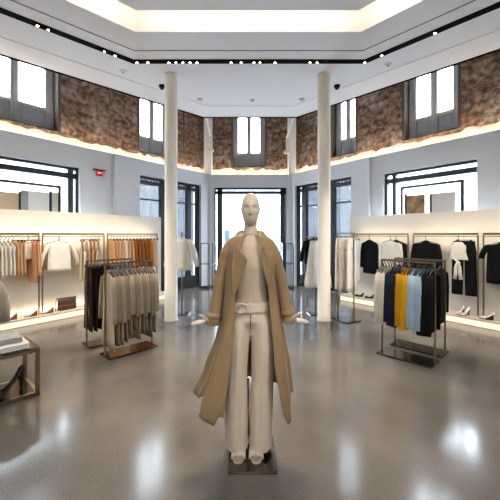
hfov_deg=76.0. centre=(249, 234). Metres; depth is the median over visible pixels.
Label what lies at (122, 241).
skirt
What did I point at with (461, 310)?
shoe
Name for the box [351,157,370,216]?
trim
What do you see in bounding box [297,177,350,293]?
door
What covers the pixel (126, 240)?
skirt
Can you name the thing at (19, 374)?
shoe
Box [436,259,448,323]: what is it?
coat
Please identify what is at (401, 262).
long sleeved top
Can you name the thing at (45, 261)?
sweater
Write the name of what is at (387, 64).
smoke detector
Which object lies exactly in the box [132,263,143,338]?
coat
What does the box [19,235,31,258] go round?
blouse
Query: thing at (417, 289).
long sleeved top
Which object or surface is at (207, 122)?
brace
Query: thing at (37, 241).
skirt
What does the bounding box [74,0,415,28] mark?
light
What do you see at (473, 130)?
trim
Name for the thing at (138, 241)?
skirt
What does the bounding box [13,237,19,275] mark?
skirt
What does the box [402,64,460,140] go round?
window
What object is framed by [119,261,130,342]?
coat
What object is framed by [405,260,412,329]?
long sleeved top
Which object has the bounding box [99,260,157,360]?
clothes rack
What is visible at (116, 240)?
skirt
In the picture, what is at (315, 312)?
stand
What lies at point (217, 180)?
wall
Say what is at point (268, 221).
sky
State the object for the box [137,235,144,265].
skirt
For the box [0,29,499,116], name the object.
trim
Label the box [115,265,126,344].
dress
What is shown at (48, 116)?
window
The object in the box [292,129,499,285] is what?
wall
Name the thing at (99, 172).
exit sign
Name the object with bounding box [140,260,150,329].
coat
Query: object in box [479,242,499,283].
jacket
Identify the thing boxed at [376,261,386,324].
long sleeved top
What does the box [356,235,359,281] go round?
trousers
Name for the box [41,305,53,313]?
shoe
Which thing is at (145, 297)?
coat
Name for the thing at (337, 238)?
trousers
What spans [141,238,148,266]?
skirt
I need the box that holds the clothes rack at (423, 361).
[376,259,439,368]
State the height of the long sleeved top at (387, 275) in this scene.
0.808 m
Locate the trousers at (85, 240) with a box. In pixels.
[83,237,87,274]
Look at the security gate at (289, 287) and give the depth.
9.59 m
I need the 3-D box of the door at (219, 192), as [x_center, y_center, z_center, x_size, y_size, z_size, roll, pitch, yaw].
[0.015,0.035,10.440,2.330,3.130,0.120,0,0,0]
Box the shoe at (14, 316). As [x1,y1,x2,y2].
[10,311,17,319]
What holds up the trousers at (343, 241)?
hanging from the clothes rack at (345, 319)
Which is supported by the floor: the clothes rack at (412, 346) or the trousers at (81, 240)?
the clothes rack at (412, 346)
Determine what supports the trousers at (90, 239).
hanging from the rack at (103, 234)
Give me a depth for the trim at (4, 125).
7.33 m
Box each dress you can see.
[98,262,116,351]
[110,262,122,345]
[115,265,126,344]
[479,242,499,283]
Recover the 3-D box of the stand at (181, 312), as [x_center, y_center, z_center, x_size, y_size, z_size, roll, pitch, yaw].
[-1.380,0.776,6.500,0.300,1.648,0.260,0,0,0]
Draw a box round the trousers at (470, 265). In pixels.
[451,237,476,296]
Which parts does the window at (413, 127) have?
panel, panel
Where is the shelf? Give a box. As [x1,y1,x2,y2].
[0,378,33,401]
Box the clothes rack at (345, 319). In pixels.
[331,233,360,323]
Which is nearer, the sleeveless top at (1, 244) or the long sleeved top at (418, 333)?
the long sleeved top at (418, 333)
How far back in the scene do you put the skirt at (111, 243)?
6.97 m
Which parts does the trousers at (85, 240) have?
trouser leg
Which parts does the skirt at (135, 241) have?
skirt panel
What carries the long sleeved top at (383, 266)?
hanging from the clothes rack at (423, 361)
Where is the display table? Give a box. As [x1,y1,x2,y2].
[0,337,39,407]
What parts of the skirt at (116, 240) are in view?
skirt panel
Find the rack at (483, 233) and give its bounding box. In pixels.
[483,233,499,315]
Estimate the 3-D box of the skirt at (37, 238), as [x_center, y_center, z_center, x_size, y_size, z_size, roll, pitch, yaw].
[-3.905,0.376,5.883,0.459,0.732,0.060,0,0,40]
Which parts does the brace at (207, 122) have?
rod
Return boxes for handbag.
[55,296,76,310]
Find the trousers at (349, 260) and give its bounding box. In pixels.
[346,232,356,291]
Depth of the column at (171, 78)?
5.92 m
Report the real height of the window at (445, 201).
2.683 m
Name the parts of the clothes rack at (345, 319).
post, post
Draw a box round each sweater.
[0,332,22,345]
[0,337,29,354]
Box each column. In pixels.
[164,72,177,321]
[317,72,330,321]
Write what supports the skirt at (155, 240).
hanging from the rack at (156, 234)
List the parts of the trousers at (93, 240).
trouser leg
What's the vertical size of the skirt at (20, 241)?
0.730 m
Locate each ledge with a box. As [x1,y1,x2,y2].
[0,291,164,330]
[339,293,499,330]
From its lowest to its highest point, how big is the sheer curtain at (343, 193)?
3.091 m
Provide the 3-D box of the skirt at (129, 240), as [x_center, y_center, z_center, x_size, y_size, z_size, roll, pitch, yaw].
[-2.814,0.389,7.320,0.345,0.758,0.064,0,0,33]
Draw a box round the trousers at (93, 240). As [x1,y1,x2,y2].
[92,237,95,264]
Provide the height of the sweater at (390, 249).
0.775 m
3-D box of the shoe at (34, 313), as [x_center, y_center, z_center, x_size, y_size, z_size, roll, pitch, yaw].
[-3.921,1.385,5.731,0.207,0.140,0.076,0,0,-44]
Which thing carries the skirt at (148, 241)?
hanging from the rack at (156, 234)
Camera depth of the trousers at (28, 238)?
5.82 m
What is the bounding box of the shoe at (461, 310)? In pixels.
[455,306,464,314]
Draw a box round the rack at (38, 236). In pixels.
[0,233,39,313]
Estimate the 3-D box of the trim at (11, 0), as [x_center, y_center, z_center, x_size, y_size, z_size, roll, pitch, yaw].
[0.000,-3.013,1.373,8.764,0.014,7.709,0,0,0]
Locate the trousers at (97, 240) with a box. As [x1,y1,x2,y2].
[96,237,99,264]
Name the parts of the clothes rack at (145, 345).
post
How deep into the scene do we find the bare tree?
17.18 m
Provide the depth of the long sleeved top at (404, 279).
4.01 m
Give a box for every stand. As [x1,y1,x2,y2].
[177,233,190,314]
[307,237,317,315]
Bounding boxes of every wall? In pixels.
[0,75,203,168]
[0,129,207,285]
[0,209,160,315]
[211,174,288,284]
[213,118,286,169]
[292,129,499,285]
[296,51,499,168]
[349,209,499,317]
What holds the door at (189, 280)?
in the wall at (95, 193)
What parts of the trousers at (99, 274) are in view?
trouser leg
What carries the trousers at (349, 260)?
hanging from the clothes rack at (345, 319)
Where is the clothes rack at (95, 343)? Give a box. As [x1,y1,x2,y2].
[82,258,133,348]
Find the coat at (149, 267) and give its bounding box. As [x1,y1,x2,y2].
[147,263,158,332]
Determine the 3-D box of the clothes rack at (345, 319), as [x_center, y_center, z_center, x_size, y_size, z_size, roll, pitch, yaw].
[1.800,0.779,6.020,0.360,1.642,0.420,0,0,-30]
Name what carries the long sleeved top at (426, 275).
hanging from the clothes rack at (423, 361)
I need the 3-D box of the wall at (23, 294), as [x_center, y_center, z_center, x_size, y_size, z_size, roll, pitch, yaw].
[-3.923,0.570,6.290,0.060,2.060,5.216,0,0,37]
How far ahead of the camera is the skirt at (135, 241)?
7.38 m
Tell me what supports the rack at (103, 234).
on the ledge at (21, 321)
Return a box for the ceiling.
[0,0,499,105]
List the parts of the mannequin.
support rod, plate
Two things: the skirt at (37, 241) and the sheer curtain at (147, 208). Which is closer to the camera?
the skirt at (37, 241)
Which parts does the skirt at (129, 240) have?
skirt panel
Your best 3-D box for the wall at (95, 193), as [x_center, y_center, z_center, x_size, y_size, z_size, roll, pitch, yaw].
[-3.856,-0.175,7.171,0.320,3.550,8.100,0,0,37]
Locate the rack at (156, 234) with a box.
[107,233,157,274]
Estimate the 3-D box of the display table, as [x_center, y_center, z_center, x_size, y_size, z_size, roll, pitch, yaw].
[-2.637,1.359,2.978,0.500,0.481,1.050,0,0,42]
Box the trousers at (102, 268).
[98,259,103,274]
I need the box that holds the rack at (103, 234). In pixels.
[42,233,104,310]
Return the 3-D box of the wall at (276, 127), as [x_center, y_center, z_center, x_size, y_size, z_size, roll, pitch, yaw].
[0.000,-3.315,10.830,2.760,2.970,0.380,0,0,0]
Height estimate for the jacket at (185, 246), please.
0.785 m
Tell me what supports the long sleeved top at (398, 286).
hanging from the clothes rack at (423, 361)
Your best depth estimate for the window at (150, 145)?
9.18 m
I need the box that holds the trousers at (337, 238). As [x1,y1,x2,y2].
[335,235,344,289]
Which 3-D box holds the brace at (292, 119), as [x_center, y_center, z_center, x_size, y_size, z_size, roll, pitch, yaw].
[1.279,-3.291,10.167,0.410,1.406,0.142,0,0,5]
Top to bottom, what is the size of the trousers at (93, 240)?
0.761 m
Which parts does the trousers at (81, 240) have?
trouser leg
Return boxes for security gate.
[200,243,209,288]
[211,243,215,287]
[285,243,293,288]
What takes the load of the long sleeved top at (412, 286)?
hanging from the clothes rack at (423, 361)
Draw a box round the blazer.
[410,236,442,268]
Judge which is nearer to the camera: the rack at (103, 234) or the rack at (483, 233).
the rack at (483, 233)
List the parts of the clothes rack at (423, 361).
post, post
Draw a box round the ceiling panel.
[117,0,375,9]
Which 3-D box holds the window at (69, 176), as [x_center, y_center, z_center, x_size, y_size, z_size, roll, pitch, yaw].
[-4.413,-0.190,6.322,0.220,2.580,1.975,0,0,37]
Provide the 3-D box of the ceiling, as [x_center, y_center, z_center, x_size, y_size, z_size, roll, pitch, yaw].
[0.000,-3.035,1.925,11.000,0.050,11.050,0,0,0]
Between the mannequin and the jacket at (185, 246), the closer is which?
the mannequin
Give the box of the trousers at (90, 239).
[89,238,91,264]
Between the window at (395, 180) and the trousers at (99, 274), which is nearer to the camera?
the trousers at (99, 274)
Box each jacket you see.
[0,282,9,322]
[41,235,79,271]
[164,232,198,270]
[300,232,330,263]
[360,235,378,273]
[393,237,406,264]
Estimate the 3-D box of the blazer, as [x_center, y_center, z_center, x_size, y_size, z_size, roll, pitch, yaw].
[3.516,0.391,6.394,0.106,0.765,0.615,0,0,-37]
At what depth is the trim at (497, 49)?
6.34 m
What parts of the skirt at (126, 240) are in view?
skirt panel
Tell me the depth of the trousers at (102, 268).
4.72 m
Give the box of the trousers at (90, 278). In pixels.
[84,260,92,331]
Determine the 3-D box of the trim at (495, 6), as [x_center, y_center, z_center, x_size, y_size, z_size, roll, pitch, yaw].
[0.000,-3.009,1.373,9.520,0.022,8.465,0,0,0]
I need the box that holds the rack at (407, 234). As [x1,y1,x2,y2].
[352,233,408,294]
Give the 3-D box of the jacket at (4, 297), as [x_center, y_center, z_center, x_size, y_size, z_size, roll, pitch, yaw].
[-3.421,0.827,3.951,0.746,0.745,0.215,0,0,-29]
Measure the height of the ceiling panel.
0.060 m
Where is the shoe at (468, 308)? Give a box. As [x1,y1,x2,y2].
[460,307,469,315]
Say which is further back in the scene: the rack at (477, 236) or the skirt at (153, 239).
the skirt at (153, 239)
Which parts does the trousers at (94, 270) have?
trouser leg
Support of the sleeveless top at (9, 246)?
hanging from the rack at (38, 236)
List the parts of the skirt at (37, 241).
skirt panel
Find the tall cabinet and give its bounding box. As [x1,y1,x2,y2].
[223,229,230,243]
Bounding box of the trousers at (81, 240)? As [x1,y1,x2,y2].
[80,239,83,281]
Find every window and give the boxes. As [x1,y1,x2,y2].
[0,59,60,131]
[0,156,77,212]
[137,98,164,156]
[231,118,266,166]
[330,98,356,157]
[385,160,476,214]
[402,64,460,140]
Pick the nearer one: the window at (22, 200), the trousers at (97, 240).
the window at (22, 200)
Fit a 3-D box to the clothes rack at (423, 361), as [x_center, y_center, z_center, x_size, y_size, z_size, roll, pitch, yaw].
[2.045,0.967,4.170,0.310,1.267,0.680,0,0,-44]
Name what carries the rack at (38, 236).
on the ledge at (21, 321)
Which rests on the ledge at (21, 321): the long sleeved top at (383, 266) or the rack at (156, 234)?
the rack at (156, 234)
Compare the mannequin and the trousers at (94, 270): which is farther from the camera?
the trousers at (94, 270)
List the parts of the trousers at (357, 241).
trouser leg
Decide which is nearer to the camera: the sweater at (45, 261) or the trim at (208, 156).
the sweater at (45, 261)
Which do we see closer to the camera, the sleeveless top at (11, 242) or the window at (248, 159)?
the sleeveless top at (11, 242)
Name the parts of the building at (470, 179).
cornice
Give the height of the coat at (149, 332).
1.075 m
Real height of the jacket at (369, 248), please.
0.875 m
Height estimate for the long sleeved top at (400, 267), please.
0.861 m
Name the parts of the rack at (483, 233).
post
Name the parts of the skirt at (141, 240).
skirt panel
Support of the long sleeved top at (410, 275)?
hanging from the clothes rack at (423, 361)
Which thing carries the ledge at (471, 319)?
on the floor
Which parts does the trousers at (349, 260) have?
trouser leg, trouser leg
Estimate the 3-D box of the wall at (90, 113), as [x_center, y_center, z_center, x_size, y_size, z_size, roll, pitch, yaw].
[-4.060,-3.315,7.514,0.380,2.970,8.400,0,0,37]
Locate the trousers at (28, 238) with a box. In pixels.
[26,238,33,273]
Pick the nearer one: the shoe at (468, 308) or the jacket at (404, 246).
the shoe at (468, 308)
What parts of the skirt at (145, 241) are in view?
skirt panel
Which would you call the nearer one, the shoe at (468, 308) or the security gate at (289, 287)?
the shoe at (468, 308)
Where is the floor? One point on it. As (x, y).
(365, 424)
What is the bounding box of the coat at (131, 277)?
[123,261,135,335]
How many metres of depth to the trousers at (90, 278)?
4.57 m
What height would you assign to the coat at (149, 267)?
1.024 m
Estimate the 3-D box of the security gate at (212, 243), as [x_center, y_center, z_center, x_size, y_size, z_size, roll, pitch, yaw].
[-1.097,0.919,9.750,0.100,1.363,0.280,0,0,18]
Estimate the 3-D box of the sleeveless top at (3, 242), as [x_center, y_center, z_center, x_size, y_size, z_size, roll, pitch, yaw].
[-4.211,0.353,5.480,0.391,0.688,0.055,0,0,40]
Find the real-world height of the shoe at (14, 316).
0.140 m
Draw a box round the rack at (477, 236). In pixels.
[413,233,478,316]
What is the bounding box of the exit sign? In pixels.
[93,168,105,175]
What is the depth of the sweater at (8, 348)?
3.09 m
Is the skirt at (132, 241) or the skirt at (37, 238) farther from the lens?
the skirt at (132, 241)
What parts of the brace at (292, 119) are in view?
rod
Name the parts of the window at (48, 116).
panel, panel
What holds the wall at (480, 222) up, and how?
on the floor
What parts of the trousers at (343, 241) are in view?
trouser leg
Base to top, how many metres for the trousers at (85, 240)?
0.804 m
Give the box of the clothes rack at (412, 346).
[390,257,448,357]
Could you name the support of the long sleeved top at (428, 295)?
hanging from the clothes rack at (423, 361)
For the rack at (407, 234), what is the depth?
6.91 m
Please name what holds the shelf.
attached to the display table
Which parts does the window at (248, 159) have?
panel, panel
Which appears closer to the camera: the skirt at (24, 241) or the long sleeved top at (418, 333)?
the long sleeved top at (418, 333)
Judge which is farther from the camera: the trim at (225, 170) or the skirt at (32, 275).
the trim at (225, 170)
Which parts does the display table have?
frame, frame, leg, leg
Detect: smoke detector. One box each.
[119,69,126,73]
[384,62,391,66]
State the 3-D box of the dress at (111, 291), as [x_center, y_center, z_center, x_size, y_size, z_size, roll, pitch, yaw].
[-1.868,0.917,4.207,0.482,1.116,0.080,0,0,45]
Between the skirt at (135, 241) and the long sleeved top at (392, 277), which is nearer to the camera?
the long sleeved top at (392, 277)
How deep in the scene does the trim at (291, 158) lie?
10.22 m
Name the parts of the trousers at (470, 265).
trouser leg, trouser leg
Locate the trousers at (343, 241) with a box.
[338,232,352,292]
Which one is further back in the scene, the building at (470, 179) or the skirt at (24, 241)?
the building at (470, 179)
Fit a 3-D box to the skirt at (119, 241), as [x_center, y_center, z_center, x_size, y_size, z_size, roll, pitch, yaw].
[-2.962,0.378,7.125,0.345,0.734,0.063,0,0,30]
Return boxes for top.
[0,237,3,276]
[2,237,7,276]
[6,237,11,274]
[10,237,15,275]
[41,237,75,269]
[374,263,384,320]
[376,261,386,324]
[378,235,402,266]
[383,259,394,321]
[386,259,398,325]
[390,259,401,327]
[394,262,403,325]
[395,260,406,325]
[398,260,409,330]
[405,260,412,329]
[406,260,415,327]
[410,263,421,329]
[414,261,424,331]
[416,261,427,335]
[421,261,431,277]
[423,261,440,336]
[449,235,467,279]
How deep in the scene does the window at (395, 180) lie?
7.25 m
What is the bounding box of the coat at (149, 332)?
[144,260,154,337]
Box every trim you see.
[0,2,499,63]
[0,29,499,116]
[0,49,499,117]
[0,120,203,172]
[11,0,475,50]
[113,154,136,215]
[204,118,212,284]
[212,168,287,173]
[287,118,295,284]
[296,121,499,172]
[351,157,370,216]
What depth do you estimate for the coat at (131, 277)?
4.25 m
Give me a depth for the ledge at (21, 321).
5.86 m
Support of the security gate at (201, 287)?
on the floor
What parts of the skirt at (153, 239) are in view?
skirt panel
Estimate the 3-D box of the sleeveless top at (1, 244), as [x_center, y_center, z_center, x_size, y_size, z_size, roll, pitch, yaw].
[-4.246,0.356,5.434,0.391,0.696,0.060,0,0,38]
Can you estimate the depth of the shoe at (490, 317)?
5.47 m
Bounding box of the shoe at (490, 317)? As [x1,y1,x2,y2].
[479,312,494,320]
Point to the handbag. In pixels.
(66, 303)
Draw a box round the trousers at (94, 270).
[88,264,97,331]
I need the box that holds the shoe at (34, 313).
[24,308,37,316]
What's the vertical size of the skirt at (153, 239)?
0.756 m
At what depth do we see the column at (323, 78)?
5.92 m
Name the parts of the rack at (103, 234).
post, hanging rail, post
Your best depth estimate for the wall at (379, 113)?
7.87 m
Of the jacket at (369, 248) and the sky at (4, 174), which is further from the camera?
the sky at (4, 174)
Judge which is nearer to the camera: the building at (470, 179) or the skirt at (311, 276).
the skirt at (311, 276)
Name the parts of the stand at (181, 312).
post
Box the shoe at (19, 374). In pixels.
[0,364,24,398]
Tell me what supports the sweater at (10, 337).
on the sweater at (8, 348)
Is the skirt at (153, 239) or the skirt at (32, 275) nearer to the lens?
the skirt at (32, 275)
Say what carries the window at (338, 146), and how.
in the wall at (379, 113)
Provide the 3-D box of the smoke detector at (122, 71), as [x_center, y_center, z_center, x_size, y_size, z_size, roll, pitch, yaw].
[-2.330,-2.990,5.872,0.124,0.041,0.124,0,0,0]
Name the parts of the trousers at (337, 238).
trouser leg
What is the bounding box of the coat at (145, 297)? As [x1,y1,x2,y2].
[136,263,147,334]
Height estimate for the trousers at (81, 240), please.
0.924 m
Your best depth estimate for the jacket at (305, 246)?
6.59 m
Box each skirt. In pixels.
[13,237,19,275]
[15,237,23,276]
[22,237,26,274]
[28,237,36,282]
[31,240,40,275]
[35,238,41,275]
[106,237,115,264]
[110,237,118,264]
[117,237,121,261]
[119,235,127,264]
[121,239,124,264]
[124,239,130,263]
[131,239,134,267]
[133,235,137,267]
[134,238,141,266]
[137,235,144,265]
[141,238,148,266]
[142,238,151,266]
[148,238,155,266]
[151,235,158,265]
[304,239,331,288]
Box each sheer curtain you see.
[140,179,193,276]
[308,180,350,239]
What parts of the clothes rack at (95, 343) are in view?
post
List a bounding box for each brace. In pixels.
[205,118,213,151]
[284,118,293,153]
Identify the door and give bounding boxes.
[140,176,198,290]
[215,188,285,269]
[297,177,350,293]
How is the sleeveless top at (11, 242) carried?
hanging from the rack at (38, 236)
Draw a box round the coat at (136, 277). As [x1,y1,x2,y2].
[128,261,139,330]
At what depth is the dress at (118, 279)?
4.11 m
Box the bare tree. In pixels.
[390,174,419,213]
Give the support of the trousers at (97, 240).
hanging from the rack at (103, 234)
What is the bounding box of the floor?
[0,285,499,499]
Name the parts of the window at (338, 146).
panel, panel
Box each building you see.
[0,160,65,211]
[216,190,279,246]
[401,163,476,213]
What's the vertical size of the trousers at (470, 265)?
1.094 m
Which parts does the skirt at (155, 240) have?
skirt panel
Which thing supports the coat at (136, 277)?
hanging from the clothes rack at (145, 345)
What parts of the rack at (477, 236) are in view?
hanging rail, post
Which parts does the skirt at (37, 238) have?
skirt panel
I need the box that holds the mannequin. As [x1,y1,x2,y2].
[191,193,308,474]
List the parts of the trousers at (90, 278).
trouser leg, trouser leg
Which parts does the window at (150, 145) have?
panel, panel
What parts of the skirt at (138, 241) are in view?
skirt panel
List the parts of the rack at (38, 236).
hanging rail, post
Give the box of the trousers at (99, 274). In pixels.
[93,262,101,329]

